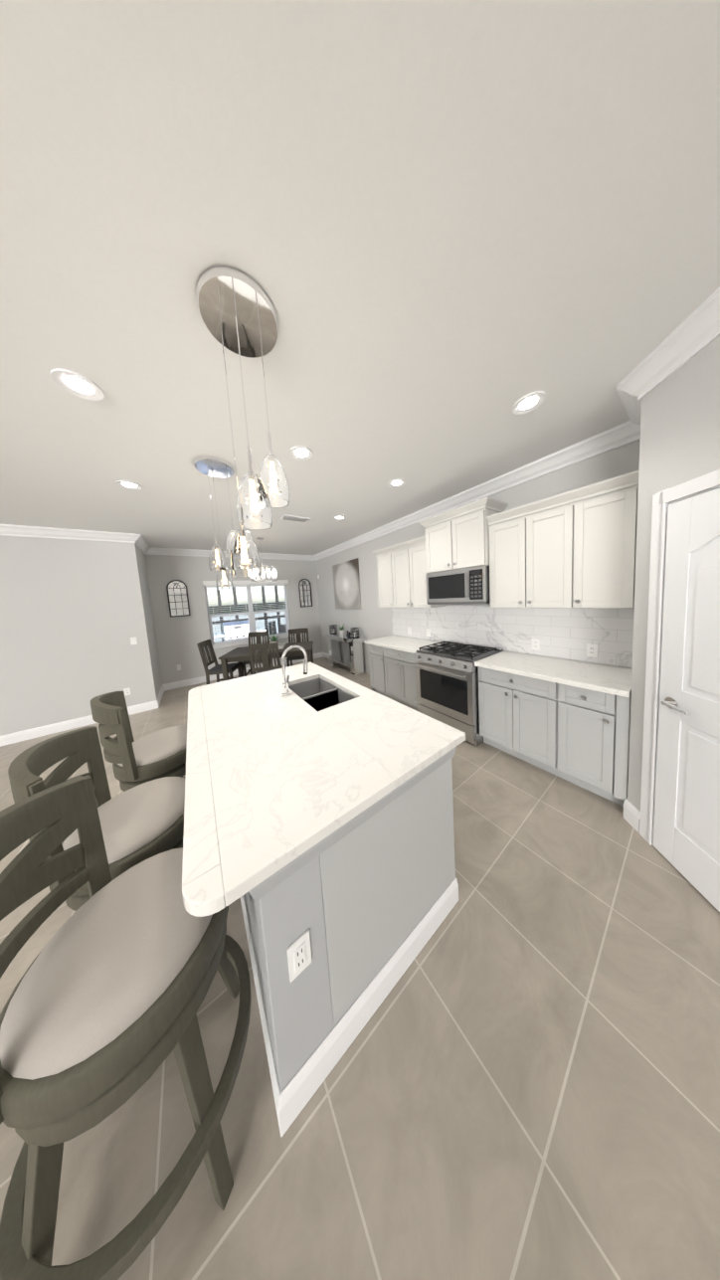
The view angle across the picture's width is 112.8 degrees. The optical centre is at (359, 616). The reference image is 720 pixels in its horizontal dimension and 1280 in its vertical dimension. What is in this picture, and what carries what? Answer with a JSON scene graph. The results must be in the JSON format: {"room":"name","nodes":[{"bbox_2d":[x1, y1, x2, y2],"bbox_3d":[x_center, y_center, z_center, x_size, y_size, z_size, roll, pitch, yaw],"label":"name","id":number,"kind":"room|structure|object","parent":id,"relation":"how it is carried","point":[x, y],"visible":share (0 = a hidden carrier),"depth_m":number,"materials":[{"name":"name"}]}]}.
{"room":"kitchen","nodes":[
{"label":"kitchen","id":0,"kind":"room"},
{"bbox_2d":[0,657,719,1279],"bbox_3d":[-2.046,2.075,-2.960,13.600,0.080,15.600,-7,6,-35],"label":"floor","id":1,"kind":"structure","parent":0,"point":[521,1081],"depth_m":0.78,"materials":[{"name":"tile"}]},
{"bbox_2d":[7,726,184,911],"bbox_3d":[-1.036,1.059,1.116,0.567,1.125,0.551,-7,6,-31],"label":"stool","id":2,"kind":"object","parent":1,"relation":"on","point":[141,822],"visible":0.46,"depth_m":1.03,"materials":[{"name":"fabric"}]},
{"bbox_2d":[0,774,251,1279],"bbox_3d":[-0.674,1.070,0.724,0.567,1.125,0.551,-6,5,-23],"label":"stool","id":3,"kind":"object","parent":1,"relation":"on","point":[98,1022],"visible":0.9,"depth_m":0.61,"materials":[{"name":"wood"}]},
{"bbox_2d":[90,691,186,791],"bbox_3d":[-1.388,1.033,1.684,0.551,1.125,0.567,1,7,45],"label":"stool","id":4,"kind":"object","parent":1,"relation":"on","point":[158,754],"visible":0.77,"depth_m":1.48,"materials":[{"name":"fabric"}]},
{"bbox_2d":[196,639,241,684],"bbox_3d":[-2.623,0.929,4.521,0.535,1.005,0.450,-4,5,-8],"label":"dining chair","id":5,"kind":"object","parent":1,"relation":"on","point":[217,668],"visible":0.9,"depth_m":4.43,"materials":[{"name":"brown wood"}]},
{"bbox_2d":[242,631,271,676],"bbox_3d":[-2.216,0.849,5.169,0.450,1.005,0.535,-4,5,-8],"label":"dining chair","id":6,"kind":"object","parent":1,"relation":"on","point":[258,635],"visible":0.46,"depth_m":5.34,"materials":[{"name":"brown wood"}]},
{"bbox_2d":[218,640,313,680],"bbox_3d":[-1.695,0.982,4.660,1.550,0.760,0.860,-4,5,-8],"label":"dining table","id":7,"kind":"object","parent":1,"relation":"on","point":[240,654],"visible":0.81,"depth_m":4.33,"materials":[{"name":"brown wood"}]},
{"bbox_2d":[255,643,285,651],"bbox_3d":[-1.720,0.579,4.625,0.500,0.050,0.300,-4,5,-8],"label":"centerpiece","id":8,"kind":"object","parent":7,"relation":"on","point":[281,645],"visible":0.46,"depth_m":4.72},
{"bbox_2d":[267,635,278,645],"bbox_3d":[-1.686,0.437,4.655,0.307,0.298,0.282,-7,6,-35],"label":"potted plant","id":9,"kind":"object","parent":8,"relation":"on","point":[274,639],"visible":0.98,"depth_m":4.62,"materials":[{"name":"plant"}]},
{"bbox_2d":[248,642,285,674],"bbox_3d":[-1.536,0.900,4.061,0.450,1.005,0.535,-4,5,-8],"label":"dining chair","id":10,"kind":"object","parent":1,"relation":"on","point":[263,647],"visible":0.58,"depth_m":3.82,"materials":[{"name":"brown wood"}]},
{"bbox_2d":[286,628,308,666],"bbox_3d":[-1.354,0.786,5.269,0.450,1.005,0.535,-4,5,-8],"label":"dining chair","id":11,"kind":"object","parent":1,"relation":"on","point":[297,632],"visible":0.33,"depth_m":5.44,"materials":[{"name":"brown wood"}]},
{"bbox_2d":[323,631,366,677],"bbox_3d":[-0.352,0.809,5.468,0.356,0.800,1.300,-7,6,-35],"label":"console table","id":12,"kind":"object","parent":1,"relation":"on","point":[354,662],"visible":0.96,"depth_m":5.09,"materials":[{"name":"grey wood"}]},
{"bbox_2d":[329,624,337,633],"bbox_3d":[-0.649,0.297,5.789,0.130,0.200,0.130,1,7,45],"label":"lantern","id":13,"kind":"object","parent":12,"relation":"on","point":[332,629],"visible":1,"depth_m":5.77,"materials":[{"name":"metal"}]},
{"bbox_2d":[338,624,344,634],"bbox_3d":[-0.426,0.279,5.504,0.188,0.256,0.192,-7,6,-35],"label":"potted plant","id":14,"kind":"object","parent":12,"relation":"on","point":[341,631],"visible":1,"depth_m":5.48,"materials":[{"name":"white"}]},
{"bbox_2d":[350,627,359,638],"bbox_3d":[-0.108,0.328,5.021,0.130,0.200,0.130,-6,5,-27],"label":"lantern","id":15,"kind":"object","parent":12,"relation":"on","point":[354,634],"visible":1,"depth_m":4.99,"materials":[{"name":"metal"}]},
{"bbox_2d":[240,677,463,1136],"bbox_3d":[-0.429,1.091,1.771,1.001,0.876,1.958,-7,6,-35],"label":"kitchen island","id":16,"kind":"object","parent":1,"relation":"on","point":[370,894],"depth_m":0.89,"materials":[{"name":"paint"}]},
{"bbox_2d":[286,928,311,982],"bbox_3d":[-0.192,1.079,0.761,0.072,0.116,0.010,-7,6,-35],"label":"outlet","id":17,"kind":"object","parent":16,"relation":"attached to","point":[298,951],"visible":1,"depth_m":0.76,"materials":[{"name":"white plastic"}]},
{"bbox_2d":[201,671,396,906],"bbox_3d":[-0.663,0.661,1.588,0.610,0.040,1.970,-7,6,-35],"label":"island countertop","id":18,"kind":"structure","parent":16,"relation":"on","point":[282,776],"depth_m":1.00,"materials":[{"name":"white stone"}]},
{"bbox_2d":[269,661,465,784],"bbox_3d":[-0.219,0.606,1.899,0.480,0.040,1.970,-7,6,-35],"label":"island countertop","id":19,"kind":"structure","parent":16,"relation":"on","point":[404,739],"depth_m":1.33,"materials":[{"name":"white stone"}]},
{"bbox_2d":[281,645,307,695],"bbox_3d":[-0.521,0.414,1.914,0.232,0.376,0.086,-7,6,-35],"label":"faucet","id":20,"kind":"object","parent":19,"relation":"on","point":[285,691],"visible":1,"depth_m":1.87,"materials":[{"name":"silver metal"}]},
{"bbox_2d":[367,643,380,694],"bbox_3d":[0.529,0.840,4.007,0.597,0.876,0.441,-7,6,-35],"label":"base cabinet","id":21,"kind":"object","parent":1,"relation":"on","point":[374,652],"depth_m":3.90,"materials":[{"name":"grey wood"}]},
{"bbox_2d":[380,647,418,711],"bbox_3d":[0.809,0.856,3.611,0.597,0.876,0.781,-7,6,-35],"label":"base cabinet","id":22,"kind":"object","parent":1,"relation":"on","point":[398,668],"depth_m":3.44,"materials":[{"name":"grey wood"}]},
{"bbox_2d":[365,635,440,655],"bbox_3d":[0.661,0.398,3.691,0.650,0.040,1.113,-7,6,-35],"label":"countertop","id":23,"kind":"structure","parent":22,"relation":"on","point":[399,643],"depth_m":3.59,"materials":[{"name":"white stone"}]},
{"bbox_2d":[414,640,502,745],"bbox_3d":[1.180,0.850,2.926,0.717,0.958,0.752,-7,6,-35],"label":"range","id":24,"kind":"object","parent":1,"relation":"on","point":[448,680],"visible":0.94,"depth_m":2.69,"materials":[{"name":"silver metal"}]},
{"bbox_2d":[478,667,544,769],"bbox_3d":[1.682,0.907,2.373,0.597,0.876,0.723,-7,6,-35],"label":"base cabinet","id":25,"kind":"object","parent":1,"relation":"on","point":[510,707],"depth_m":2.23,"materials":[{"name":"grey wood"}]},
{"bbox_2d":[544,679,630,806],"bbox_3d":[1.949,0.922,1.994,0.597,0.876,0.456,-7,6,-35],"label":"base cabinet","id":26,"kind":"object","parent":1,"relation":"on","point":[569,720],"depth_m":1.81,"materials":[{"name":"grey wood"}]},
{"bbox_2d":[474,651,632,699],"bbox_3d":[1.725,0.460,2.183,0.650,0.040,1.053,-7,6,-35],"label":"countertop","id":27,"kind":"structure","parent":26,"relation":"on","point":[610,679],"depth_m":2.02,"materials":[{"name":"white stone"}]},
{"bbox_2d":[0,335,719,811],"bbox_3d":[-2.138,0.624,-3.084,13.320,2.840,15.320,-7,6,-35],"label":"wall","id":28,"kind":"structure","parent":0,"point":[76,616],"depth_m":3.38,"materials":[{"name":"paint"}]},
{"bbox_2d":[0,699,159,746],"bbox_3d":[-7.228,1.927,1.328,9.417,0.136,0.017,-7,6,-35],"label":"baseboard","id":29,"kind":"structure","parent":28,"relation":"attached to","point":[20,736],"depth_m":3.39,"materials":[{"name":"white wood"}]},
{"bbox_2d":[123,687,130,696],"bbox_3d":[-3.695,1.182,3.792,0.072,0.116,0.010,-7,6,-35],"label":"outlet","id":30,"kind":"object","parent":28,"relation":"attached to","point":[126,691],"visible":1,"depth_m":3.79,"materials":[{"name":"white plastic"}]},
{"bbox_2d":[130,636,137,644],"bbox_3d":[-3.614,0.380,3.817,0.072,0.116,0.009,-7,6,-35],"label":"light switch","id":31,"kind":"object","parent":28,"relation":"attached to","point":[133,640],"visible":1,"depth_m":3.81,"materials":[{"name":"white plastic"}]},
{"bbox_2d":[157,684,165,704],"bbox_3d":[-3.684,1.441,4.417,0.017,0.136,0.960,-7,6,-35],"label":"baseboard","id":32,"kind":"structure","parent":28,"relation":"attached to","point":[162,690],"depth_m":4.45,"materials":[{"name":"white wood"}]},
{"bbox_2d":[166,579,190,617],"bbox_3d":[-3.733,-0.384,4.914,0.340,0.750,0.026,-7,6,-35],"label":"mirror","id":33,"kind":"object","parent":28,"relation":"attached to","point":[177,597],"visible":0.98,"depth_m":4.91,"materials":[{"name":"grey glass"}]},
{"bbox_2d":[164,652,322,690],"bbox_3d":[-2.526,1.247,5.841,3.570,0.136,0.017,-7,6,-35],"label":"baseboard","id":34,"kind":"structure","parent":28,"relation":"attached to","point":[167,686],"depth_m":5.19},
{"bbox_2d":[202,579,288,585],"bbox_3d":[-2.618,-0.814,5.655,1.850,0.100,0.073,-7,6,-35],"label":"window valance","id":35,"kind":"object","parent":28,"relation":"attached to","point":[209,583],"visible":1,"depth_m":5.64,"materials":[{"name":"white"}]},
{"bbox_2d":[203,585,291,648],"bbox_3d":[-2.623,-0.084,5.790,1.860,1.395,0.170,-7,6,-35],"label":"window","id":36,"kind":"structure","parent":28,"relation":"in","point":[253,619],"depth_m":5.78,"materials":[{"name":"white"}]},
{"bbox_2d":[204,583,290,646],"bbox_3d":[-2.614,-0.102,5.774,1.776,1.354,0.055,-7,6,-35],"label":"window blinds","id":37,"kind":"object","parent":36,"relation":"attached to","point":[244,586],"visible":0.88,"depth_m":5.68,"materials":[{"name":"white plastic"}]},
{"bbox_2d":[298,578,312,607],"bbox_3d":[-1.484,-0.655,6.490,0.340,0.760,0.026,-7,6,-35],"label":"mirror","id":38,"kind":"object","parent":28,"relation":"attached to","point":[304,589],"visible":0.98,"depth_m":6.49,"materials":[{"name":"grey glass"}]},
{"bbox_2d":[322,652,329,659],"bbox_3d":[-0.815,1.085,6.481,0.017,0.136,0.870,-7,6,-35],"label":"baseboard","id":39,"kind":"structure","parent":28,"relation":"attached to","point":[326,655],"depth_m":6.67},
{"bbox_2d":[332,557,361,609],"bbox_3d":[-0.323,-0.709,5.446,0.035,1.060,1.070,-7,6,-35],"label":"canvas art","id":40,"kind":"object","parent":28,"relation":"attached to","point":[346,584],"visible":1,"depth_m":5.36},
{"bbox_2d":[0,286,719,560],"bbox_3d":[-2.222,-0.725,-3.199,13.000,0.125,15.000,-7,6,-35],"label":"crown molding","id":41,"kind":"structure","parent":28,"relation":"attached to","point":[693,333],"depth_m":2.11,"materials":[{"name":"white wood"}]},
{"bbox_2d":[375,547,391,607],"bbox_3d":[0.552,-0.637,3.953,0.328,0.950,0.421,-7,6,-35],"label":"upper cabinet","id":42,"kind":"object","parent":28,"relation":"attached to","point":[382,555],"depth_m":3.93,"materials":[{"name":"white wood"}]},
{"bbox_2d":[387,536,445,607],"bbox_3d":[0.827,-0.621,3.562,0.328,0.950,0.779,-7,6,-35],"label":"upper cabinet","id":43,"kind":"object","parent":28,"relation":"attached to","point":[407,580],"depth_m":3.47,"materials":[{"name":"white wood"}]},
{"bbox_2d":[423,498,503,573],"bbox_3d":[1.223,-0.903,2.886,0.398,0.666,0.760,-7,6,-35],"label":"upper cabinet","id":44,"kind":"object","parent":28,"relation":"attached to","point":[452,541],"depth_m":2.70,"materials":[{"name":"white wood"}]},
{"bbox_2d":[425,565,490,604],"bbox_3d":[1.234,-0.366,2.915,0.450,0.400,0.754,-7,6,-35],"label":"microwave","id":45,"kind":"object","parent":44,"relation":"attached to","point":[467,586],"visible":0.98,"depth_m":2.73,"materials":[{"name":"silver metal"}]},
{"bbox_2d":[391,605,634,668],"bbox_3d":[1.430,0.113,3.110,0.012,0.528,2.930,-7,6,-35],"label":"backsplash","id":46,"kind":"structure","parent":28,"relation":"attached to","point":[568,634],"depth_m":2.54,"materials":[{"name":"tile"}]},
{"bbox_2d":[426,628,430,636],"bbox_3d":[1.050,0.242,3.655,0.010,0.116,0.072,-7,6,-35],"label":"outlet","id":47,"kind":"object","parent":46,"relation":"attached to","point":[428,633],"visible":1,"depth_m":3.66,"materials":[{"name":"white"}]},
{"bbox_2d":[532,638,540,650],"bbox_3d":[1.850,0.288,2.519,0.010,0.116,0.072,-7,6,-35],"label":"outlet","id":48,"kind":"object","parent":46,"relation":"attached to","point":[535,643],"visible":1,"depth_m":2.52,"materials":[{"name":"white plastic"}]},
{"bbox_2d":[586,643,597,657],"bbox_3d":[2.101,0.302,2.164,0.010,0.116,0.072,-7,6,-35],"label":"outlet","id":49,"kind":"object","parent":46,"relation":"attached to","point":[592,649],"visible":1,"depth_m":2.16,"materials":[{"name":"white plastic"}]},
{"bbox_2d":[487,494,562,608],"bbox_3d":[1.706,-0.571,2.316,0.328,0.950,0.744,-7,6,-35],"label":"upper cabinet","id":50,"kind":"object","parent":28,"relation":"attached to","point":[523,551],"depth_m":2.24,"materials":[{"name":"white wood"}]},
{"bbox_2d":[558,470,638,608],"bbox_3d":[1.975,-0.555,1.935,0.328,0.950,0.429,-7,6,-35],"label":"upper cabinet","id":51,"kind":"object","parent":28,"relation":"attached to","point":[580,553],"depth_m":1.84,"materials":[{"name":"white wood"}]},
{"bbox_2d":[639,468,719,845],"bbox_3d":[1.677,0.395,1.011,0.020,2.125,0.916,-3,5,10],"label":"door frame","id":52,"kind":"structure","parent":28,"relation":"attached to","point":[661,499],"depth_m":1.40,"materials":[{"name":"white wood"}]},
{"bbox_2d":[652,488,719,912],"bbox_3d":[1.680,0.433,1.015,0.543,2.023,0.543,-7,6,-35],"label":"pantry door","id":53,"kind":"structure","parent":28,"relation":"in","point":[686,833],"depth_m":1.23,"materials":[{"name":"white wood"}]},
{"bbox_2d":[0,0,719,554],"bbox_3d":[-2.229,-0.828,-3.207,13.600,0.080,15.600,-7,6,-35],"label":"ceiling","id":54,"kind":"structure","parent":0,"point":[446,235],"depth_m":0.80,"materials":[{"name":"paint"}]},
{"bbox_2d":[49,367,104,400],"bbox_3d":[-1.473,-1.210,1.253,0.184,0.010,0.184,-7,6,-35],"label":"recessed light","id":55,"kind":"object","parent":54,"relation":"in","point":[78,385],"visible":1,"depth_m":1.25,"materials":[{"name":"white plastic"}]},
{"bbox_2d":[115,480,142,490],"bbox_3d":[-2.193,-1.252,2.274,0.184,0.010,0.184,-7,6,-35],"label":"recessed light","id":56,"kind":"object","parent":54,"relation":"in","point":[127,484],"visible":0.98,"depth_m":2.27,"materials":[{"name":"white plastic"}]},
{"bbox_2d":[193,455,235,590],"bbox_3d":[-1.217,-0.773,2.103,0.304,1.054,0.309,-7,6,-35],"label":"cluster","id":57,"kind":"object","parent":54,"relation":"hanging from","point":[213,466],"visible":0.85,"depth_m":2.04,"materials":[{"name":"silver metal"}]},
{"bbox_2d":[195,265,289,576],"bbox_3d":[-0.467,-0.725,1.040,0.304,1.064,0.304,-7,6,-35],"label":"pendant light","id":58,"kind":"object","parent":54,"relation":"hanging from","point":[237,311],"visible":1,"depth_m":0.99,"materials":[{"name":"silver metal"}]},
{"bbox_2d":[250,537,276,581],"bbox_3d":[-1.826,-1.069,4.462,0.484,0.789,0.473,-7,6,-35],"label":"chandelier","id":59,"kind":"object","parent":54,"relation":"hanging from","point":[273,573],"visible":0.85,"depth_m":4.41,"materials":[{"name":"clear glass"}]},
{"bbox_2d":[280,514,310,522],"bbox_3d":[-0.939,-1.430,3.482,0.380,0.016,0.180,-7,6,-35],"label":"ceiling vent","id":60,"kind":"object","parent":54,"relation":"in","point":[294,518],"visible":1,"depth_m":3.46,"materials":[{"name":"white metal"}]},
{"bbox_2d":[289,445,312,460],"bbox_3d":[-0.479,-1.332,1.949,0.184,0.010,0.184,-7,6,-35],"label":"recessed light","id":61,"kind":"object","parent":54,"relation":"in","point":[299,453],"visible":1,"depth_m":1.95,"materials":[{"name":"white plastic"}]},
{"bbox_2d":[333,515,345,520],"bbox_3d":[-0.307,-1.481,3.570,0.184,0.010,0.184,-7,6,-35],"label":"recessed light","id":62,"kind":"object","parent":54,"relation":"in","point":[339,517],"visible":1,"depth_m":3.57,"materials":[{"name":"white plastic"}]},
{"bbox_2d":[387,478,405,487],"bbox_3d":[0.396,-1.440,2.574,0.184,0.010,0.184,-7,6,-35],"label":"recessed light","id":63,"kind":"object","parent":54,"relation":"in","point":[397,482],"visible":0.98,"depth_m":2.57,"materials":[{"name":"white plastic"}]},
{"bbox_2d":[512,390,546,414],"bbox_3d":[1.104,-1.399,1.569,0.184,0.010,0.184,-7,6,-35],"label":"recessed light","id":64,"kind":"object","parent":54,"relation":"in","point":[528,403],"visible":0.98,"depth_m":1.56,"materials":[{"name":"white plastic"}]},
{"label":"outside","id":65,"kind":"structure","parent":0,"visible":0},
{"bbox_2d":[211,610,285,642],"bbox_3d":[-11.934,-1.626,48.178,90.000,0.100,79.830,-7,6,-35],"label":"ground","id":66,"kind":"structure","parent":65,"point":[257,616],"depth_m":22.78,"materials":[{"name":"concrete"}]},
{"bbox_2d":[213,620,266,641],"bbox_3d":[-3.220,0.723,6.415,1.300,1.210,0.603,-7,6,-35],"label":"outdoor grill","id":67,"kind":"object","parent":66,"relation":"on","point":[244,630],"depth_m":6.17,"materials":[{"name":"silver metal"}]},
{"bbox_2d":[208,601,285,614],"bbox_3d":[-13.091,-2.535,49.670,90.000,1.640,4.000,-7,6,-35],"label":"hedge","id":68,"kind":"object","parent":66,"relation":"on","point":[216,611],"depth_m":42.11,"materials":[{"name":"green plant"}]},
{"bbox_2d":[211,585,285,641],"bbox_3d":[-0.933,-0.670,9.248,11.700,3.214,3.439,-7,6,-35],"label":"cage","id":69,"kind":"object","parent":66,"relation":"on","point":[237,616],"depth_m":9.20,"materials":[{"name":"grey metal"}]},
{"bbox_2d":[268,621,286,634],"bbox_3d":[-2.123,0.586,8.802,1.994,0.940,1.994,-7,6,-35],"label":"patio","id":70,"kind":"structure","parent":66,"relation":"on","point":[282,627],"depth_m":8.79,"materials":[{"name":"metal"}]}
]}

